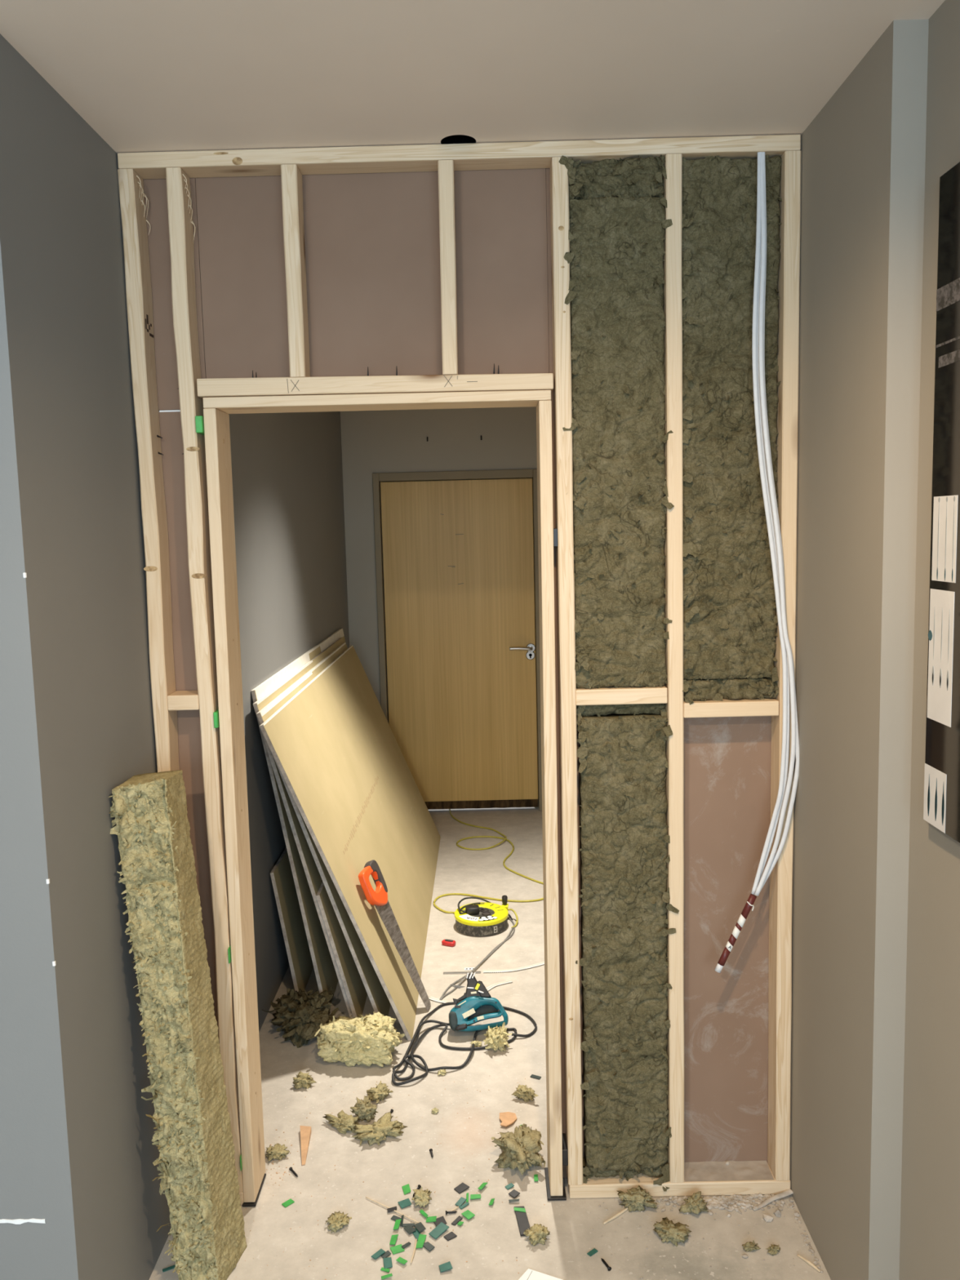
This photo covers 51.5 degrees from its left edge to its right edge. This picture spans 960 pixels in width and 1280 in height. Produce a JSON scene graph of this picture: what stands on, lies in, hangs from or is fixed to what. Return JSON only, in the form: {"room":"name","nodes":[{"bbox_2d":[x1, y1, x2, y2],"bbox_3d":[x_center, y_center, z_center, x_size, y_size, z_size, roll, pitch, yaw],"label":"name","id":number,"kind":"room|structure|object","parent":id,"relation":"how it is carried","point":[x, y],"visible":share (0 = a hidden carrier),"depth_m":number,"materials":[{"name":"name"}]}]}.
{"room":"construction site","nodes":[
{"label":"construction site","id":0,"kind":"room"},
{"bbox_2d":[0,1218,45,1279],"bbox_3d":[-1.989,0.244,1.760,2.390,2.400,0.141,-1,6,0],"label":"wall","id":1,"kind":"structure","parent":0,"point":[17,1221],"depth_m":1.77,"materials":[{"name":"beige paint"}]},
{"bbox_2d":[0,33,349,1279],"bbox_3d":[-0.806,0.004,3.651,0.141,2.400,3.961,-1,6,0],"label":"wall","id":2,"kind":"structure","parent":0,"point":[77,1153],"depth_m":1.86,"materials":[{"name":"beige paint"}]},
{"bbox_2d":[340,406,537,704],"bbox_3d":[-0.004,-0.227,5.546,1.452,2.400,0.137,-1,6,0],"label":"wall","id":3,"kind":"structure","parent":0,"point":[492,438],"depth_m":5.41,"materials":[{"name":"grey paint"}]},
{"bbox_2d":[372,468,542,810],"bbox_3d":[-0.109,0.024,5.553,0.907,1.905,0.160,-1,6,0],"label":"door","id":4,"kind":"structure","parent":3,"relation":"in","point":[456,552],"depth_m":5.53,"materials":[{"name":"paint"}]},
{"bbox_2d":[0,0,945,153],"bbox_3d":[-0.016,-1.117,1.793,6.400,0.200,9.800,-1,6,0],"label":"ceiling","id":5,"kind":"structure","parent":0,"point":[145,75],"depth_m":1.75,"materials":[{"name":"paint"}]},
{"bbox_2d":[149,807,831,1279],"bbox_3d":[0.048,1.426,2.076,6.400,0.120,9.800,-1,6,0],"label":"floor","id":6,"kind":"structure","parent":0,"point":[492,1236],"depth_m":2.52,"materials":[{"name":"concrete"}]},
{"bbox_2d":[108,769,247,1279],"bbox_3d":[-0.636,0.822,2.100,0.194,1.110,0.184,-1,6,0],"label":"mineral wool batt","id":7,"kind":"object","parent":6,"relation":"on","point":[199,1181],"visible":1,"depth_m":2.05,"materials":[{"name":"fabric"}]},
{"bbox_2d":[242,1173,266,1206],"bbox_3d":[-0.549,1.338,2.423,0.032,0.006,0.115,-1,6,0],"label":"plastic packer","id":8,"kind":"object","parent":6,"relation":"on","point":[244,1204],"visible":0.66,"depth_m":2.38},
{"bbox_2d":[265,1143,289,1161],"bbox_3d":[-0.523,1.313,2.558,0.060,0.024,0.061,-4,7,-25],"label":"scrap","id":9,"kind":"object","parent":6,"relation":"on","point":[277,1152],"visible":1,"depth_m":2.55,"materials":[{"name":"fabric"}]},
{"bbox_2d":[281,1199,294,1207],"bbox_3d":[-0.458,1.343,2.376,0.016,0.002,0.026,5,9,44],"label":"scrap","id":10,"kind":"object","parent":6,"relation":"on","point":[286,1203],"visible":1,"depth_m":2.37,"materials":[{"name":"green plastic"}]},
{"bbox_2d":[270,847,313,991],"bbox_3d":[-0.659,0.965,3.783,0.083,0.456,0.810,-1,6,0],"label":"plasterboard offcut","id":11,"kind":"object","parent":6,"relation":"on","point":[300,962],"visible":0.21,"depth_m":3.48,"materials":[{"name":"beige paper"}]},
{"bbox_2d":[250,628,346,1008],"bbox_3d":[-0.617,0.591,4.247,0.202,1.094,2.005,-1,6,0],"label":"sheet","id":12,"kind":"object","parent":6,"relation":"on","point":[326,975],"visible":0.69,"depth_m":3.33,"materials":[{"name":"beige paper"}]},
{"bbox_2d":[262,986,339,1048],"bbox_3d":[-0.571,1.195,3.193,0.240,0.120,0.267,-4,7,-20],"label":"scrap","id":13,"kind":"object","parent":6,"relation":"on","point":[300,1015],"visible":0.93,"depth_m":3.15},
{"bbox_2d":[253,637,353,1017],"bbox_3d":[-0.556,0.617,4.139,0.282,1.065,1.925,-1,6,0],"label":"sheet","id":14,"kind":"object","parent":6,"relation":"on","point":[313,875],"visible":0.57,"depth_m":3.21,"materials":[{"name":"beige paper"}]},
{"bbox_2d":[292,1071,315,1088],"bbox_3d":[-0.506,1.272,2.882,0.070,0.034,0.060,-1,6,0],"label":"scrap","id":15,"kind":"object","parent":6,"relation":"on","point":[303,1080],"visible":1,"depth_m":2.87,"materials":[{"name":"fabric"}]},
{"bbox_2d":[299,1125,311,1165],"bbox_3d":[-0.452,1.312,2.592,0.029,0.015,0.150,-3,6,-11],"label":"wedge","id":16,"kind":"object","parent":6,"relation":"on","point":[305,1131],"visible":1,"depth_m":2.60,"materials":[{"name":"brown wood"}]},
{"bbox_2d":[256,642,390,1016],"bbox_3d":[-0.495,0.632,4.093,0.364,1.044,1.920,-1,6,0],"label":"sheet","id":17,"kind":"object","parent":6,"relation":"on","point":[380,1002],"visible":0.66,"depth_m":3.21,"materials":[{"name":"beige paper"}]},
{"bbox_2d":[324,1210,351,1233],"bbox_3d":[-0.328,1.340,2.299,0.059,0.019,0.065,-1,6,0],"label":"scrap","id":18,"kind":"object","parent":6,"relation":"on","point":[337,1220],"visible":1,"depth_m":2.29,"materials":[{"name":"fabric"}]},
{"bbox_2d":[322,1109,359,1133],"bbox_3d":[-0.369,1.293,2.674,0.133,0.030,0.059,2,7,27],"label":"scrap","id":19,"kind":"object","parent":6,"relation":"on","point":[344,1122],"visible":0.99,"depth_m":2.67,"materials":[{"name":"fabric"}]},
{"bbox_2d":[315,881,367,1017],"bbox_3d":[-0.456,0.991,3.570,0.124,0.442,0.738,-1,6,0],"label":"plasterboard offcut","id":20,"kind":"object","parent":6,"relation":"on","point":[355,990],"visible":0.21,"depth_m":3.25,"materials":[{"name":"beige paper"}]},
{"bbox_2d":[259,644,440,1040],"bbox_3d":[-0.436,0.643,4.096,0.430,1.021,2.075,-1,6,0],"label":"sheet","id":21,"kind":"object","parent":6,"relation":"on","point":[335,748],"visible":1,"depth_m":3.73,"materials":[{"name":"beige paper"}]},
{"bbox_2d":[315,1011,404,1066],"bbox_3d":[-0.365,1.204,3.020,0.257,0.131,0.183,0,6,9],"label":"chunk","id":22,"kind":"object","parent":6,"relation":"on","point":[369,1039],"visible":1,"depth_m":2.97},
{"bbox_2d":[350,1095,377,1122],"bbox_3d":[-0.312,1.276,2.710,0.076,0.054,0.062,0,7,15],"label":"scrap","id":23,"kind":"object","parent":6,"relation":"on","point":[364,1109],"visible":1,"depth_m":2.70,"materials":[{"name":"fabric"}]},
{"bbox_2d":[371,1248,385,1259],"bbox_3d":[-0.224,1.354,2.195,0.014,0.004,0.030,5,9,44],"label":"scrap","id":24,"kind":"object","parent":6,"relation":"on","point":[380,1251],"visible":1,"depth_m":2.19,"materials":[{"name":"teal plastic"}]},
{"bbox_2d":[351,1111,406,1146],"bbox_3d":[-0.264,1.294,2.635,0.156,0.032,0.097,-5,7,-31],"label":"scrap","id":25,"kind":"object","parent":6,"relation":"on","point":[378,1131],"visible":1,"depth_m":2.62,"materials":[{"name":"fabric"}]},
{"bbox_2d":[366,1080,393,1102],"bbox_3d":[-0.289,1.274,2.814,0.069,0.033,0.084,4,9,42],"label":"scrap","id":26,"kind":"object","parent":6,"relation":"on","point":[378,1093],"visible":0.98,"depth_m":2.80,"materials":[{"name":"fabric"}]},
{"bbox_2d":[380,1250,391,1257],"bbox_3d":[-0.207,1.356,2.197,0.021,0.003,0.014,-7,8,-40],"label":"scrap","id":27,"kind":"object","parent":6,"relation":"on","point":[386,1254],"visible":1,"depth_m":2.20,"materials":[{"name":"grey plastic"}]},
{"bbox_2d":[382,1257,392,1268],"bbox_3d":[-0.201,1.358,2.171,0.018,0.002,0.032,-3,6,-10],"label":"scrap","id":28,"kind":"object","parent":6,"relation":"on","point":[387,1261],"visible":1,"depth_m":2.17,"materials":[{"name":"teal plastic"}]},
{"bbox_2d":[365,1196,418,1222],"bbox_3d":[-0.203,1.339,2.338,0.172,0.004,0.003,3,8,35],"label":"splinter","id":29,"kind":"object","parent":6,"relation":"on","point":[366,1197],"visible":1,"depth_m":2.33,"materials":[{"name":"brown wood"}]},
{"bbox_2d":[389,1234,398,1244],"bbox_3d":[-0.195,1.348,2.239,0.015,0.004,0.031,0,6,9],"label":"scrap","id":30,"kind":"object","parent":6,"relation":"on","point":[393,1238],"visible":1,"depth_m":2.24,"materials":[{"name":"green plastic"}]},
{"bbox_2d":[358,859,431,1011],"bbox_3d":[-0.287,0.988,3.293,0.217,0.492,0.127,1,7,22],"label":"handsaw","id":31,"kind":"object","parent":6,"relation":"on","point":[378,898],"visible":1,"depth_m":3.30,"materials":[{"name":"metal"}]},
{"bbox_2d":[244,1075,545,1279],"bbox_3d":[-0.213,1.322,2.512,0.737,0.002,0.808,-1,6,0],"label":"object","id":32,"kind":"structure","parent":6,"relation":"on","point":[489,1075],"depth_m":2.48,"materials":[{"name":"concrete"}]},
{"bbox_2d":[393,1218,400,1230],"bbox_3d":[-0.190,1.342,2.287,0.013,0.005,0.032,-1,6,7],"label":"scrap","id":33,"kind":"object","parent":6,"relation":"on","point":[397,1224],"visible":1,"depth_m":2.29,"materials":[{"name":"green plastic"}]},
{"bbox_2d":[390,1244,404,1253],"bbox_3d":[-0.184,1.354,2.214,0.028,0.002,0.022,-4,7,-22],"label":"scrap","id":34,"kind":"object","parent":6,"relation":"on","point":[396,1249],"visible":1,"depth_m":2.21,"materials":[{"name":"green plastic"}]},
{"bbox_2d":[395,1257,407,1264],"bbox_3d":[-0.170,1.355,2.174,0.024,0.004,0.012,4,8,38],"label":"scrap","id":35,"kind":"object","parent":6,"relation":"on","point":[400,1260],"visible":1,"depth_m":2.17,"materials":[{"name":"green plastic"}]},
{"bbox_2d":[397,1198,411,1208],"bbox_3d":[-0.178,1.335,2.360,0.027,0.004,0.024,-4,7,-23],"label":"scrap","id":36,"kind":"object","parent":6,"relation":"on","point":[406,1202],"visible":1,"depth_m":2.36,"materials":[{"name":"teal plastic"}]},
{"bbox_2d":[401,1183,410,1195],"bbox_3d":[-0.178,1.331,2.413,0.018,0.004,0.032,-3,7,-16],"label":"scrap","id":37,"kind":"object","parent":6,"relation":"on","point":[406,1188],"visible":1,"depth_m":2.41,"materials":[{"name":"green plastic"}]},
{"bbox_2d":[403,1224,416,1234],"bbox_3d":[-0.160,1.345,2.272,0.018,0.005,0.028,-6,8,-35],"label":"scrap","id":38,"kind":"object","parent":6,"relation":"on","point":[409,1228],"visible":1,"depth_m":2.27,"materials":[{"name":"grey plastic"}]},
{"bbox_2d":[410,1239,417,1263],"bbox_3d":[-0.146,1.352,2.205,0.005,0.006,0.074,-1,6,6],"label":"splinter","id":39,"kind":"object","parent":6,"relation":"on","point":[414,1251],"visible":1,"depth_m":2.20,"materials":[{"name":"brown wood"}]},
{"bbox_2d":[412,1228,421,1240],"bbox_3d":[-0.143,1.348,2.259,0.015,0.003,0.039,-5,7,-26],"label":"scrap","id":40,"kind":"object","parent":6,"relation":"on","point":[416,1233],"visible":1,"depth_m":2.26,"materials":[{"name":"teal plastic"}]},
{"bbox_2d":[413,1222,426,1231],"bbox_3d":[-0.137,1.342,2.277,0.019,0.004,0.030,-5,7,-30],"label":"scrap","id":41,"kind":"object","parent":6,"relation":"on","point":[420,1227],"visible":1,"depth_m":2.27,"materials":[{"name":"grey plastic"}]},
{"bbox_2d":[415,1234,426,1248],"bbox_3d":[-0.132,1.349,2.234,0.017,0.004,0.044,0,6,8],"label":"scrap","id":42,"kind":"object","parent":6,"relation":"on","point":[421,1239],"visible":1,"depth_m":2.23,"materials":[{"name":"green plastic"}]},
{"bbox_2d":[411,1186,431,1207],"bbox_3d":[-0.139,1.323,2.368,0.048,0.029,0.062,-1,6,0],"label":"scrap","id":43,"kind":"object","parent":6,"relation":"on","point":[421,1197],"visible":1,"depth_m":2.36,"materials":[{"name":"fabric"}]},
{"bbox_2d":[422,1241,435,1251],"bbox_3d":[-0.115,1.351,2.219,0.017,0.002,0.029,-7,8,-40],"label":"scrap","id":44,"kind":"object","parent":6,"relation":"on","point":[428,1246],"visible":1,"depth_m":2.22,"materials":[{"name":"grey plastic"}]},
{"bbox_2d":[426,1216,436,1222],"bbox_3d":[-0.113,1.341,2.304,0.024,0.006,0.018,-1,6,5],"label":"scrap","id":45,"kind":"object","parent":6,"relation":"on","point":[430,1219],"visible":1,"depth_m":2.30,"materials":[{"name":"green plastic"}]},
{"bbox_2d":[428,1222,448,1239],"bbox_3d":[-0.094,1.343,2.264,0.025,0.004,0.046,4,8,41],"label":"scrap","id":46,"kind":"object","parent":6,"relation":"on","point":[441,1228],"visible":1,"depth_m":2.26,"materials":[{"name":"teal plastic"}]},
{"bbox_2d":[433,1216,446,1226],"bbox_3d":[-0.093,1.341,2.295,0.026,0.004,0.026,-4,7,-21],"label":"scrap","id":47,"kind":"object","parent":6,"relation":"on","point":[438,1220],"visible":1,"depth_m":2.29,"materials":[{"name":"black plastic"}]},
{"bbox_2d":[437,1068,447,1075],"bbox_3d":[-0.111,1.268,2.923,0.030,0.014,0.027,-1,6,0],"label":"scrap","id":48,"kind":"object","parent":6,"relation":"on","point":[442,1072],"visible":1,"depth_m":2.92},
{"bbox_2d":[438,1261,452,1271],"bbox_3d":[-0.075,1.354,2.151,0.026,0.005,0.021,-3,7,-18],"label":"scrap","id":49,"kind":"object","parent":6,"relation":"on","point":[446,1266],"visible":1,"depth_m":2.15,"materials":[{"name":"teal plastic"}]},
{"bbox_2d":[441,939,455,946],"bbox_3d":[-0.121,1.164,3.832,0.054,0.019,0.029,1,7,21],"label":"clip","id":50,"kind":"object","parent":6,"relation":"on","point":[451,943],"visible":1,"depth_m":3.82,"materials":[{"name":"plastic"}]},
{"bbox_2d":[443,1231,457,1240],"bbox_3d":[-0.067,1.347,2.250,0.025,0.003,0.019,-6,8,-38],"label":"scrap","id":51,"kind":"object","parent":6,"relation":"on","point":[451,1235],"visible":1,"depth_m":2.25,"materials":[{"name":"black plastic"}]},
{"bbox_2d":[451,1215,462,1225],"bbox_3d":[-0.053,1.341,2.299,0.011,0.003,0.031,3,8,36],"label":"scrap","id":52,"kind":"object","parent":6,"relation":"on","point":[459,1218],"visible":1,"depth_m":2.30,"materials":[{"name":"black plastic"}]},
{"bbox_2d":[117,134,800,1205],"bbox_3d":[-0.016,0.137,2.276,1.449,2.398,0.084,-1,6,0],"label":"wall","id":53,"kind":"structure","parent":6,"relation":"on","point":[415,268],"depth_m":2.21,"materials":[{"name":"brown wood"}]},
{"bbox_2d":[195,415,204,435],"bbox_3d":[-0.610,-0.473,2.202,0.015,0.036,0.083,-1,6,0],"label":"plastic packer","id":54,"kind":"object","parent":53,"relation":"attached to","point":[199,420],"visible":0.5,"depth_m":2.16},
{"bbox_2d":[213,709,219,728],"bbox_3d":[-0.593,0.175,2.275,0.009,0.036,0.083,-1,6,0],"label":"plastic packer","id":55,"kind":"object","parent":53,"relation":"attached to","point":[216,724],"visible":0.48,"depth_m":2.23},
{"bbox_2d":[227,945,231,963],"bbox_3d":[-0.579,0.724,2.336,0.003,0.036,0.083,-1,6,0],"label":"plastic packer","id":56,"kind":"object","parent":53,"relation":"attached to","point":[229,947],"visible":0.42,"depth_m":2.30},
{"bbox_2d":[203,390,563,1202],"bbox_3d":[-0.204,0.391,2.323,0.764,1.879,0.118,-1,6,0],"label":"lining","id":57,"kind":"object","parent":53,"relation":"attached to","point":[216,411],"visible":1,"depth_m":2.27,"materials":[{"name":"brown wood"}]},
{"bbox_2d":[553,528,558,546],"bbox_3d":[0.167,-0.230,2.230,0.010,0.040,0.066,-1,6,0],"label":"plastic packer","id":58,"kind":"object","parent":53,"relation":"attached to","point":[555,530],"visible":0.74,"depth_m":2.20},
{"bbox_2d":[562,1133,568,1165],"bbox_3d":[0.202,1.223,2.392,0.013,0.040,0.066,-1,6,0],"label":"plastic packer","id":59,"kind":"object","parent":53,"relation":"attached to","point":[565,1155],"visible":0.76,"depth_m":2.36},
{"bbox_2d":[559,154,666,202],"bbox_3d":[0.291,-0.984,2.133,0.254,0.106,0.084,-1,6,0],"label":"mineral wool batt","id":60,"kind":"object","parent":53,"relation":"attached to","point":[641,177],"visible":0.94,"depth_m":2.12,"materials":[{"name":"fabric"}]},
{"bbox_2d":[562,191,674,688],"bbox_3d":[0.307,-0.423,2.191,0.252,1.082,0.092,-1,6,0],"label":"mineral wool batt","id":61,"kind":"object","parent":53,"relation":"attached to","point":[615,298],"visible":0.99,"depth_m":2.18,"materials":[{"name":"fabric"}]},
{"bbox_2d":[576,703,667,725],"bbox_3d":[0.321,0.161,2.276,0.224,0.073,0.052,-1,6,0],"label":"mineral wool batt","id":62,"kind":"object","parent":53,"relation":"attached to","point":[637,708],"visible":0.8,"depth_m":2.27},
{"bbox_2d":[582,1157,669,1191],"bbox_3d":[0.339,1.274,2.389,0.236,0.067,0.074,-1,6,0],"label":"mineral wool batt","id":63,"kind":"object","parent":53,"relation":"on","point":[663,1172],"visible":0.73,"depth_m":2.38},
{"bbox_2d":[575,713,679,1178],"bbox_3d":[0.342,0.723,2.321,0.244,1.120,0.088,-1,6,0],"label":"mineral wool batt","id":64,"kind":"object","parent":53,"relation":"attached to","point":[624,896],"visible":1,"depth_m":2.30,"materials":[{"name":"fabric"}]},
{"bbox_2d":[682,666,778,704],"bbox_3d":[0.562,0.103,2.257,0.264,0.087,0.076,-1,6,0],"label":"mineral wool batt","id":65,"kind":"object","parent":53,"relation":"on","point":[702,690],"visible":0.89,"depth_m":2.25,"materials":[{"name":"fabric"}]},
{"bbox_2d":[681,154,782,683],"bbox_3d":[0.543,-0.477,2.189,0.247,1.161,0.082,-1,6,0],"label":"mineral wool batt","id":66,"kind":"object","parent":53,"relation":"attached to","point":[730,619],"visible":0.88,"depth_m":2.18,"materials":[{"name":"fabric"}]},
{"bbox_2d":[715,151,799,973],"bbox_3d":[0.612,-0.135,2.195,0.189,1.805,0.037,-1,6,5],"label":"cable bundle","id":67,"kind":"object","parent":53,"relation":"hanging from","point":[771,507],"visible":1,"depth_m":2.18,"materials":[{"name":"white plastic"}]},
{"bbox_2d":[454,1196,466,1207],"bbox_3d":[-0.046,1.333,2.362,0.015,0.005,0.027,3,8,37],"label":"scrap","id":68,"kind":"object","parent":6,"relation":"on","point":[461,1200],"visible":1,"depth_m":2.36,"materials":[{"name":"teal plastic"}]},
{"bbox_2d":[453,1182,469,1193],"bbox_3d":[-0.044,1.327,2.413,0.031,0.005,0.024,-7,8,-39],"label":"scrap","id":69,"kind":"object","parent":6,"relation":"on","point":[462,1187],"visible":1,"depth_m":2.41,"materials":[{"name":"black plastic"}]},
{"bbox_2d":[443,971,480,973],"bbox_3d":[-0.065,1.198,3.588,0.136,0.002,0.015,-1,6,0],"label":"metal strip","id":70,"kind":"object","parent":6,"relation":"on","point":[452,972],"visible":1,"depth_m":3.59,"materials":[{"name":"metal"}]},
{"bbox_2d":[391,972,537,1085],"bbox_3d":[-0.032,1.166,3.073,0.373,0.182,0.524,0,7,13],"label":"jigsaw","id":71,"kind":"object","parent":6,"relation":"on","point":[476,1005],"visible":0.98,"depth_m":3.13,"materials":[{"name":"plastic"}]},
{"bbox_2d":[461,1209,475,1219],"bbox_3d":[-0.027,1.336,2.315,0.020,0.003,0.026,-7,8,-40],"label":"scrap","id":72,"kind":"object","parent":6,"relation":"on","point":[468,1214],"visible":1,"depth_m":2.31,"materials":[{"name":"green plastic"}]},
{"bbox_2d":[428,980,512,1004],"bbox_3d":[-0.021,1.215,3.419,0.315,0.005,0.092,-4,7,-21],"label":"cable offcut","id":73,"kind":"object","parent":6,"relation":"on","point":[494,985],"visible":0.66,"depth_m":3.46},
{"bbox_2d":[470,1194,480,1199],"bbox_3d":[-0.010,1.329,2.377,0.026,0.003,0.015,-1,6,0],"label":"scrap","id":74,"kind":"object","parent":6,"relation":"on","point":[472,1196],"visible":1,"depth_m":2.38,"materials":[{"name":"green plastic"}]},
{"bbox_2d":[470,1040,481,1047],"bbox_3d":[-0.011,1.246,3.078,0.039,0.018,0.026,-4,7,-21],"label":"scrap","id":75,"kind":"object","parent":6,"relation":"on","point":[477,1043],"visible":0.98,"depth_m":3.07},
{"bbox_2d":[439,916,515,999],"bbox_3d":[0.020,1.177,3.720,0.075,0.012,0.755,1,7,20],"label":"power cord","id":76,"kind":"object","parent":6,"relation":"on","point":[508,936],"visible":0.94,"depth_m":3.64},
{"bbox_2d":[433,808,543,936],"bbox_3d":[0.100,1.010,4.823,0.609,0.097,1.889,-1,6,0],"label":"cable reel","id":77,"kind":"object","parent":6,"relation":"on","point":[486,918],"visible":0.92,"depth_m":3.99,"materials":[{"name":"plastic"}]},
{"bbox_2d":[481,911,490,915],"bbox_3d":[0.025,1.094,3.980,0.036,0.005,0.036,-1,6,0],"label":"socket","id":78,"kind":"object","parent":77,"relation":"attached to","point":[483,913],"depth_m":3.98,"materials":[{"name":"grey plastic"}]},
{"bbox_2d":[483,1022,511,1051],"bbox_3d":[0.055,1.220,3.062,0.089,0.070,0.099,-1,6,0],"label":"scrap","id":79,"kind":"object","parent":6,"relation":"on","point":[496,1038],"visible":1,"depth_m":3.04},
{"bbox_2d":[499,1111,516,1126],"bbox_3d":[0.076,1.293,2.686,0.048,0.007,0.071,-1,6,0],"label":"chip","id":80,"kind":"object","parent":6,"relation":"on","point":[507,1118],"visible":1,"depth_m":2.69,"materials":[{"name":"brown wood"}]},
{"bbox_2d":[483,961,544,973],"bbox_3d":[0.186,1.185,3.639,0.369,0.005,0.055,-4,7,-20],"label":"bead","id":81,"kind":"object","parent":6,"relation":"on","point":[543,962],"visible":0.66,"depth_m":3.60},
{"bbox_2d":[508,1189,519,1198],"bbox_3d":[0.082,1.326,2.385,0.021,0.004,0.021,-8,9,-44],"label":"scrap","id":82,"kind":"object","parent":6,"relation":"on","point":[513,1193],"visible":1,"depth_m":2.38,"materials":[{"name":"black plastic"}]},
{"bbox_2d":[491,1123,546,1175],"bbox_3d":[0.095,1.278,2.507,0.134,0.076,0.180,-1,6,0],"label":"scrap","id":83,"kind":"object","parent":6,"relation":"on","point":[521,1148],"visible":1,"depth_m":2.48,"materials":[{"name":"beige fabric"}]},
{"bbox_2d":[513,1205,529,1235],"bbox_3d":[0.098,1.337,2.294,0.026,0.006,0.096,-2,6,-8],"label":"strip","id":84,"kind":"object","parent":6,"relation":"on","point":[520,1211],"visible":0.94,"depth_m":2.29,"materials":[{"name":"plastic"}]},
{"bbox_2d":[511,1084,537,1102],"bbox_3d":[0.131,1.266,2.789,0.079,0.035,0.048,1,7,22],"label":"scrap","id":85,"kind":"object","parent":6,"relation":"on","point":[526,1094],"visible":1,"depth_m":2.78,"materials":[{"name":"fabric"}]},
{"bbox_2d":[523,1223,550,1245],"bbox_3d":[0.126,1.331,2.233,0.056,0.029,0.055,4,8,40],"label":"scrap","id":86,"kind":"object","parent":6,"relation":"on","point":[537,1233],"visible":1,"depth_m":2.22,"materials":[{"name":"fabric"}]},
{"bbox_2d":[518,1268,562,1279],"bbox_3d":[0.130,1.359,2.105,0.099,0.002,0.051,2,7,26],"label":"card","id":87,"kind":"object","parent":6,"relation":"on","point":[530,1274],"visible":1,"depth_m":2.12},
{"bbox_2d":[544,1167,566,1200],"bbox_3d":[0.183,1.320,2.418,0.045,0.006,0.116,-1,6,0],"label":"plastic packer","id":88,"kind":"object","parent":6,"relation":"on","point":[549,1197],"visible":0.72,"depth_m":2.38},
{"bbox_2d":[586,1248,598,1256],"bbox_3d":[0.247,1.346,2.189,0.024,0.002,0.011,-7,8,-39],"label":"scrap","id":89,"kind":"object","parent":6,"relation":"on","point":[593,1251],"visible":1,"depth_m":2.19,"materials":[{"name":"teal plastic"}]},
{"bbox_2d":[603,1207,628,1224],"bbox_3d":[0.316,1.330,2.301,0.084,0.008,0.006,-6,8,-38],"label":"splinter","id":90,"kind":"object","parent":6,"relation":"on","point":[621,1212],"visible":1,"depth_m":2.30,"materials":[{"name":"brown wood"}]},
{"bbox_2d":[617,1185,657,1212],"bbox_3d":[0.367,1.305,2.331,0.091,0.046,0.060,-1,6,0],"label":"scrap","id":91,"kind":"object","parent":6,"relation":"on","point":[635,1198],"visible":1,"depth_m":2.32,"materials":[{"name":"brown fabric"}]},
{"bbox_2d":[653,1217,692,1246],"bbox_3d":[0.430,1.321,2.232,0.086,0.033,0.064,3,8,36],"label":"scrap","id":92,"kind":"object","parent":6,"relation":"on","point":[666,1229],"visible":1,"depth_m":2.22,"materials":[{"name":"beige fabric"}]},
{"bbox_2d":[584,1193,823,1279],"bbox_3d":[0.494,1.333,2.227,0.497,0.008,0.292,-1,6,0],"label":"rubble","id":93,"kind":"object","parent":6,"relation":"on","point":[731,1202],"visible":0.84,"depth_m":2.33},
{"bbox_2d":[678,1191,709,1213],"bbox_3d":[0.496,1.307,2.309,0.066,0.041,0.052,-5,8,-32],"label":"scrap","id":94,"kind":"object","parent":93,"relation":"on","point":[695,1203],"visible":1,"depth_m":2.31,"materials":[{"name":"beige fabric"}]},
{"bbox_2d":[742,1240,760,1251],"bbox_3d":[0.594,1.330,2.189,0.038,0.017,0.030,-7,8,-39],"label":"scrap","id":95,"kind":"object","parent":6,"relation":"on","point":[750,1246],"visible":1,"depth_m":2.19,"materials":[{"name":"beige fabric"}]},
{"bbox_2d":[763,1213,773,1222],"bbox_3d":[0.658,1.322,2.280,0.019,0.011,0.022,-4,7,-22],"label":"lump","id":96,"kind":"object","parent":6,"relation":"on","point":[766,1217],"visible":1,"depth_m":2.27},
{"bbox_2d":[751,1188,793,1210],"bbox_3d":[0.685,1.312,2.337,0.114,0.017,0.019,-4,7,-22],"label":"strip","id":97,"kind":"object","parent":6,"relation":"on","point":[788,1192],"visible":1,"depth_m":2.34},
{"bbox_2d":[765,1244,780,1255],"bbox_3d":[0.641,1.330,2.179,0.031,0.016,0.031,2,7,27],"label":"scrap","id":98,"kind":"object","parent":6,"relation":"on","point":[773,1250],"visible":1,"depth_m":2.17,"materials":[{"name":"beige fabric"}]},
{"bbox_2d":[773,1209,781,1217],"bbox_3d":[0.686,1.318,2.295,0.015,0.013,0.018,1,7,24],"label":"lump","id":99,"kind":"object","parent":6,"relation":"on","point":[777,1212],"visible":1,"depth_m":2.29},
{"bbox_2d":[797,1254,820,1272],"bbox_3d":[0.707,1.338,2.140,0.005,0.008,0.059,-6,8,-33],"label":"splinter","id":100,"kind":"object","parent":6,"relation":"on","point":[808,1262],"visible":1,"depth_m":2.14,"materials":[{"name":"brown wood"}]},
{"bbox_2d":[790,18,928,1279],"bbox_3d":[0.785,-0.040,3.687,0.140,2.400,3.868,-1,6,0],"label":"wall","id":101,"kind":"structure","parent":0,"point":[863,156],"depth_m":1.87,"materials":[{"name":"beige paint"}]},
{"bbox_2d":[898,0,959,1279],"bbox_3d":[0.834,0.219,1.351,0.140,2.400,0.832,-1,6,0],"label":"wall","id":102,"kind":"structure","parent":0,"point":[930,1238],"depth_m":1.69,"materials":[{"name":"beige paint"}]},
{"bbox_2d":[923,161,959,843],"bbox_3d":[0.745,-0.174,1.274,0.017,1.042,0.715,-1,6,0],"label":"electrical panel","id":103,"kind":"object","parent":102,"relation":"attached to","point":[941,807],"visible":1,"depth_m":1.58,"materials":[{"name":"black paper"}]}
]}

